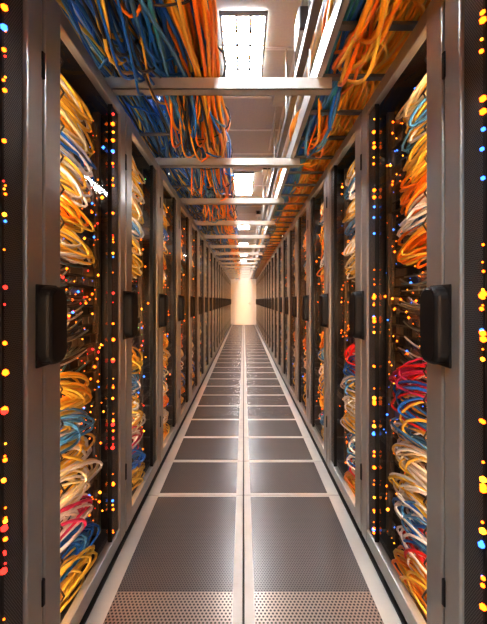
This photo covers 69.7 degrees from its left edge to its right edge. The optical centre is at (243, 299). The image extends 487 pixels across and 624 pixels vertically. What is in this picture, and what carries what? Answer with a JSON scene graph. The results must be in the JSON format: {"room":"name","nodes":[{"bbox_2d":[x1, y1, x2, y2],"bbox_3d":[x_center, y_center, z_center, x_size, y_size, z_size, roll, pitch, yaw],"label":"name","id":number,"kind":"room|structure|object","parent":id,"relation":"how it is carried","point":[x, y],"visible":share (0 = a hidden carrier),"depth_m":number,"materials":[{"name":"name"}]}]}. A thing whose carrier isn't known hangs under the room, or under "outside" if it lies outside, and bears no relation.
{"room":"server room","nodes":[
{"label":"server room","id":0,"kind":"room"},
{"bbox_2d":[90,47,296,261],"bbox_3d":[0.000,-1.796,7.185,3.440,0.008,19.571,0,0,0],"label":"grid","id":1,"kind":"object","parent":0,"point":[266,48],"depth_m":3.69,"materials":[{"name":"grey metal"}]},
{"bbox_2d":[70,0,406,260],"bbox_3d":[0.000,-1.850,7.186,3.640,0.100,19.771,0,0,0],"label":"ceiling","id":2,"kind":"structure","parent":0,"point":[245,113],"depth_m":3.22,"materials":[{"name":"tile"}]},
{"bbox_2d":[219,10,267,76],"bbox_3d":[0.000,-1.779,2.500,0.302,0.026,0.672,0,0,0],"label":"ceiling light","id":3,"kind":"object","parent":2,"relation":"in","point":[243,32],"depth_m":2.40,"materials":[{"name":"white plastic"}]},
{"bbox_2d":[233,172,253,195],"bbox_3d":[0.000,-1.779,5.400,0.302,0.026,1.032,0,0,0],"label":"ceiling light","id":4,"kind":"object","parent":2,"relation":"in","point":[243,181],"depth_m":5.35,"materials":[{"name":"white plastic"}]},
{"bbox_2d":[237,220,249,229],"bbox_3d":[0.000,-1.779,8.350,0.302,0.026,0.932,0,0,0],"label":"ceiling light","id":5,"kind":"object","parent":2,"relation":"in","point":[241,227],"depth_m":8.57,"materials":[{"name":"white plastic"}]},
{"bbox_2d":[104,0,417,278],"bbox_3d":[0.009,-1.376,8.011,1.625,0.848,17.821,0,0,0],"label":"framework","id":6,"kind":"object","parent":2,"relation":"attached to","point":[319,83],"visible":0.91,"depth_m":1.86,"materials":[{"name":"grey metal"}]},
{"bbox_2d":[56,0,228,268],"bbox_3d":[-0.584,-1.067,7.875,0.459,0.402,17.554,0,0,0],"label":"cable bundle","id":7,"kind":"object","parent":6,"relation":"on","point":[119,54],"visible":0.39,"depth_m":1.50,"materials":[{"name":"plastic"},{"name":"rubber"}]},
{"bbox_2d":[109,0,240,279],"bbox_3d":[-0.272,-1.076,7.875,0.462,0.433,17.555,0,0,0],"label":"cable bundle","id":8,"kind":"object","parent":6,"relation":"on","point":[181,35],"visible":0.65,"depth_m":1.65,"materials":[{"name":"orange plastic"}]},
{"bbox_2d":[253,0,430,277],"bbox_3d":[0.563,-1.109,7.875,0.550,0.470,17.554,0,0,0],"label":"cable bundle","id":9,"kind":"object","parent":6,"relation":"on","point":[357,51],"visible":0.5,"depth_m":1.62,"materials":[{"name":"orange plastic"}]},
{"bbox_2d":[253,0,326,265],"bbox_3d":[0.562,-1.683,8.011,0.263,0.234,17.821,0,0,0],"label":"conduit pipes","id":10,"kind":"object","parent":2,"relation":"attached to","point":[317,40],"visible":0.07,"depth_m":2.47,"materials":[{"name":"silver metal"}]},
{"bbox_2d":[230,264,255,324],"bbox_3d":[0.000,-0.298,17.021,3.440,3.004,0.100,0,0,0],"label":"wall","id":11,"kind":"structure","parent":0,"point":[232,279],"depth_m":16.97,"materials":[{"name":"paint"}]},
{"bbox_2d":[234,281,252,324],"bbox_3d":[0.000,0.130,16.930,0.920,2.140,0.079,0,0,0],"label":"door","id":12,"kind":"structure","parent":11,"relation":"in","point":[243,290],"depth_m":16.94,"materials":[{"name":"white paint"}]},
{"bbox_2d":[79,325,407,623],"bbox_3d":[0.000,1.201,7.186,3.436,0.006,19.561,0,0,0],"label":"floor tiles","id":13,"kind":"structure","parent":0,"point":[180,561],"depth_m":1.83,"materials":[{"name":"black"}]},
{"bbox_2d":[0,0,44,623],"bbox_3d":[-1.067,0.125,0.653,1.045,2.150,0.766,0,0,0],"label":"rack","id":14,"kind":"object","parent":13,"relation":"on","point":[22,57],"visible":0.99,"depth_m":0.94,"materials":[{"name":"black metal"}]},
{"bbox_2d":[36,0,126,623],"bbox_3d":[-1.067,0.125,1.376,1.045,2.150,0.766,0,0,0],"label":"rack","id":15,"kind":"object","parent":13,"relation":"on","point":[80,344],"visible":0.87,"depth_m":1.38,"materials":[{"name":"black metal"}]},
{"bbox_2d":[123,113,160,531],"bbox_3d":[-1.067,0.125,2.099,1.045,2.150,0.766,0,0,0],"label":"rack","id":16,"kind":"object","parent":13,"relation":"on","point":[141,330],"visible":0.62,"depth_m":2.23,"materials":[{"name":"black metal"}]},
{"bbox_2d":[159,168,179,463],"bbox_3d":[-1.067,0.125,2.822,1.045,2.150,0.766,0,0,0],"label":"rack","id":17,"kind":"object","parent":13,"relation":"on","point":[169,210],"visible":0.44,"depth_m":3.04,"materials":[{"name":"black metal"}]},
{"bbox_2d":[178,198,190,425],"bbox_3d":[-1.067,0.125,3.545,1.045,2.150,0.766,0,0,0],"label":"rack","id":18,"kind":"object","parent":13,"relation":"on","point":[184,319],"visible":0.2,"depth_m":3.76,"materials":[{"name":"black metal"}]},
{"bbox_2d":[190,217,198,402],"bbox_3d":[-1.067,0.125,4.268,1.045,2.150,0.766,0,0,0],"label":"rack","id":19,"kind":"object","parent":13,"relation":"on","point":[194,298],"visible":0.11,"depth_m":4.48,"materials":[{"name":"black metal"}]},
{"bbox_2d":[199,230,204,386],"bbox_3d":[-1.067,0.125,4.991,1.045,2.150,0.766,0,0,0],"label":"rack","id":20,"kind":"object","parent":13,"relation":"on","point":[201,237],"visible":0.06,"depth_m":5.27,"materials":[{"name":"black metal"}]},
{"bbox_2d":[205,239,209,374],"bbox_3d":[-1.067,0.125,5.714,1.045,2.150,0.766,0,0,0],"label":"rack","id":21,"kind":"object","parent":13,"relation":"on","point":[207,247],"visible":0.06,"depth_m":6.01,"materials":[{"name":"black metal"}]},
{"bbox_2d":[209,247,212,364],"bbox_3d":[-1.067,0.125,6.437,1.045,2.150,0.766,0,0,0],"label":"rack","id":22,"kind":"object","parent":13,"relation":"on","point":[211,251],"visible":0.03,"depth_m":6.74,"materials":[{"name":"black metal"}]},
{"bbox_2d":[213,252,215,358],"bbox_3d":[-1.067,0.125,7.160,1.045,2.150,0.766,0,0,0],"label":"rack","id":23,"kind":"object","parent":13,"relation":"on","point":[214,255],"visible":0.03,"depth_m":7.37,"materials":[{"name":"black metal"}]},
{"bbox_2d":[216,257,218,352],"bbox_3d":[-1.067,0.125,7.883,1.045,2.150,0.766,0,0,0],"label":"rack","id":24,"kind":"object","parent":13,"relation":"on","point":[217,269],"visible":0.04,"depth_m":8.10,"materials":[{"name":"black metal"}]},
{"bbox_2d":[218,260,220,348],"bbox_3d":[-1.067,0.125,8.606,1.045,2.150,0.766,0,0,0],"label":"rack","id":25,"kind":"object","parent":13,"relation":"on","point":[219,272],"visible":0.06,"depth_m":8.27,"materials":[{"name":"black metal"}]},
{"bbox_2d":[220,263,221,344],"bbox_3d":[-1.067,0.125,9.329,1.045,2.150,0.766,0,0,0],"label":"rack","id":26,"kind":"object","parent":13,"relation":"on","point":[220,263],"visible":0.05,"depth_m":9.00,"materials":[{"name":"black metal"}]},
{"bbox_2d":[222,267,223,340],"bbox_3d":[-1.067,0.125,10.052,1.045,2.150,0.766,0,0,0],"label":"rack","id":27,"kind":"object","parent":13,"relation":"on","point":[222,267],"visible":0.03,"depth_m":10.27,"materials":[{"name":"black metal"}]},
{"bbox_2d":[224,270,224,336],"bbox_3d":[-1.067,0.125,10.775,1.045,2.150,0.766,0,0,0],"label":"rack","id":28,"kind":"object","parent":13,"relation":"on","point":[224,270],"visible":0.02,"depth_m":11.08,"materials":[{"name":"black metal"}]},
{"bbox_2d":[225,271,225,334],"bbox_3d":[-1.067,0.125,11.498,1.045,2.150,0.766,0,0,0],"label":"rack","id":29,"kind":"object","parent":13,"relation":"on","point":[225,271],"visible":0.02,"depth_m":11.71,"materials":[{"name":"black metal"}]},
{"bbox_2d":[226,273,227,333],"bbox_3d":[-1.067,0.125,12.221,1.045,2.150,0.766,0,0,0],"label":"rack","id":30,"kind":"object","parent":13,"relation":"on","point":[226,273],"visible":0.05,"depth_m":12.43,"materials":[{"name":"black metal"}]},
{"bbox_2d":[227,274,227,331],"bbox_3d":[-1.067,0.125,12.944,1.045,2.150,0.766,0,0,0],"label":"rack","id":31,"kind":"object","parent":13,"relation":"on","point":[227,274],"visible":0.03,"depth_m":13.16,"materials":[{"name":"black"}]},
{"bbox_2d":[228,276,228,329],"bbox_3d":[-1.067,0.125,13.667,1.045,2.150,0.766,0,0,0],"label":"rack","id":32,"kind":"object","parent":13,"relation":"on","point":[228,276],"visible":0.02,"depth_m":13.97,"materials":[{"name":"black metal"}]},
{"bbox_2d":[229,278,229,327],"bbox_3d":[-1.067,0.125,14.390,1.045,2.150,0.766,0,0,0],"label":"rack","id":33,"kind":"object","parent":13,"relation":"on","point":[229,278],"visible":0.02,"depth_m":14.75,"materials":[{"name":"black metal"}]},
{"bbox_2d":[230,279,230,325],"bbox_3d":[-1.067,0.125,15.836,1.045,2.150,0.766,0,0,0],"label":"rack","id":34,"kind":"object","parent":13,"relation":"on","point":[230,279],"visible":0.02,"depth_m":16.14,"materials":[{"name":"black metal"}]},
{"bbox_2d":[256,279,256,325],"bbox_3d":[1.067,0.125,15.836,1.045,2.150,0.766,0,0,0],"label":"rack","id":35,"kind":"object","parent":13,"relation":"on","point":[256,279],"visible":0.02,"depth_m":16.14,"materials":[{"name":"black metal"}]},
{"bbox_2d":[257,278,257,327],"bbox_3d":[1.067,0.125,14.390,1.045,2.150,0.766,0,0,0],"label":"rack","id":36,"kind":"object","parent":13,"relation":"on","point":[257,278],"visible":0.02,"depth_m":14.75,"materials":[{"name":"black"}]},
{"bbox_2d":[258,276,258,329],"bbox_3d":[1.067,0.125,13.667,1.045,2.150,0.766,0,0,0],"label":"rack","id":37,"kind":"object","parent":13,"relation":"on","point":[258,276],"visible":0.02,"depth_m":13.97,"materials":[{"name":"black metal"}]},
{"bbox_2d":[259,274,259,331],"bbox_3d":[1.067,0.125,12.944,1.045,2.150,0.766,0,0,0],"label":"rack","id":38,"kind":"object","parent":13,"relation":"on","point":[259,274],"visible":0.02,"depth_m":13.16,"materials":[{"name":"black metal"}]},
{"bbox_2d":[259,273,260,333],"bbox_3d":[1.067,0.125,12.221,1.045,2.150,0.766,0,0,0],"label":"rack","id":39,"kind":"object","parent":13,"relation":"on","point":[260,273],"visible":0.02,"depth_m":12.43,"materials":[{"name":"black metal"}]},
{"bbox_2d":[261,271,261,334],"bbox_3d":[1.067,0.125,11.498,1.045,2.150,0.766,0,0,0],"label":"rack","id":40,"kind":"object","parent":13,"relation":"on","point":[261,271],"visible":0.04,"depth_m":11.71,"materials":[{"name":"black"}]},
{"bbox_2d":[262,270,262,336],"bbox_3d":[1.067,0.125,10.775,1.045,2.150,0.766,0,0,0],"label":"rack","id":41,"kind":"object","parent":13,"relation":"on","point":[262,270],"visible":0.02,"depth_m":11.08,"materials":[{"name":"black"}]},
{"bbox_2d":[263,267,264,340],"bbox_3d":[1.067,0.125,10.052,1.045,2.150,0.766,0,0,0],"label":"rack","id":42,"kind":"object","parent":13,"relation":"on","point":[264,267],"visible":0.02,"depth_m":10.27,"materials":[{"name":"black metal"}]},
{"bbox_2d":[265,263,266,344],"bbox_3d":[1.067,0.125,9.329,1.045,2.150,0.766,0,0,0],"label":"rack","id":43,"kind":"object","parent":13,"relation":"on","point":[266,263],"visible":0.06,"depth_m":9.00,"materials":[{"name":"black metal"}]},
{"bbox_2d":[266,260,268,348],"bbox_3d":[1.067,0.125,8.606,1.045,2.150,0.766,0,0,0],"label":"rack","id":44,"kind":"object","parent":13,"relation":"on","point":[267,272],"visible":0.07,"depth_m":8.27,"materials":[{"name":"black metal"}]},
{"bbox_2d":[268,257,270,352],"bbox_3d":[1.067,0.125,7.883,1.045,2.150,0.766,0,0,0],"label":"rack","id":45,"kind":"object","parent":13,"relation":"on","point":[269,269],"visible":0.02,"depth_m":8.10,"materials":[{"name":"black metal"}]},
{"bbox_2d":[271,252,273,358],"bbox_3d":[1.067,0.125,7.160,1.045,2.150,0.766,0,0,0],"label":"rack","id":46,"kind":"object","parent":13,"relation":"on","point":[272,255],"visible":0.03,"depth_m":7.37,"materials":[{"name":"black metal"}]},
{"bbox_2d":[274,247,277,364],"bbox_3d":[1.067,0.125,6.437,1.045,2.150,0.766,0,0,0],"label":"rack","id":47,"kind":"object","parent":13,"relation":"on","point":[275,251],"visible":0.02,"depth_m":6.74,"materials":[{"name":"black metal"}]},
{"bbox_2d":[277,239,281,374],"bbox_3d":[1.067,0.125,5.714,1.045,2.150,0.766,0,0,0],"label":"rack","id":48,"kind":"object","parent":13,"relation":"on","point":[279,247],"visible":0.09,"depth_m":6.01,"materials":[{"name":"black metal"}]},
{"bbox_2d":[282,230,287,386],"bbox_3d":[1.067,0.125,4.991,1.045,2.150,0.766,0,0,0],"label":"rack","id":49,"kind":"object","parent":13,"relation":"on","point":[285,237],"visible":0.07,"depth_m":5.27,"materials":[{"name":"black metal"}]},
{"bbox_2d":[288,217,296,402],"bbox_3d":[1.067,0.125,4.268,1.045,2.150,0.766,0,0,0],"label":"rack","id":50,"kind":"object","parent":13,"relation":"on","point":[292,298],"visible":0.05,"depth_m":4.48,"materials":[{"name":"black metal"}]},
{"bbox_2d":[296,198,308,425],"bbox_3d":[1.067,0.125,3.545,1.045,2.150,0.766,0,0,0],"label":"rack","id":51,"kind":"object","parent":13,"relation":"on","point":[302,319],"visible":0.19,"depth_m":3.76,"materials":[{"name":"black metal"}]},
{"bbox_2d":[307,168,327,463],"bbox_3d":[1.067,0.125,2.822,1.045,2.150,0.766,0,0,0],"label":"rack","id":52,"kind":"object","parent":13,"relation":"on","point":[317,210],"visible":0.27,"depth_m":3.06,"materials":[{"name":"black metal"}]},
{"bbox_2d":[326,113,363,531],"bbox_3d":[1.067,0.125,2.099,1.045,2.150,0.766,0,0,0],"label":"rack","id":53,"kind":"object","parent":13,"relation":"on","point":[345,330],"visible":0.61,"depth_m":2.27,"materials":[{"name":"black metal"}]},
{"bbox_2d":[360,0,450,623],"bbox_3d":[1.067,0.125,1.376,1.045,2.150,0.766,0,0,0],"label":"rack","id":54,"kind":"object","parent":13,"relation":"on","point":[406,344],"visible":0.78,"depth_m":1.37,"materials":[{"name":"black metal"}]},
{"bbox_2d":[442,0,486,623],"bbox_3d":[1.067,0.125,0.653,1.045,2.150,0.766,0,0,0],"label":"rack","id":55,"kind":"object","parent":13,"relation":"on","point":[464,57],"visible":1,"depth_m":0.94,"materials":[{"name":"black metal"}]},
{"bbox_2d":[84,325,402,623],"bbox_3d":[0.000,1.262,7.186,3.640,0.116,19.771,0,0,0],"label":"floor","id":56,"kind":"structure","parent":0,"point":[243,601],"depth_m":1.97,"materials":[{"name":"black metal"}]}
]}

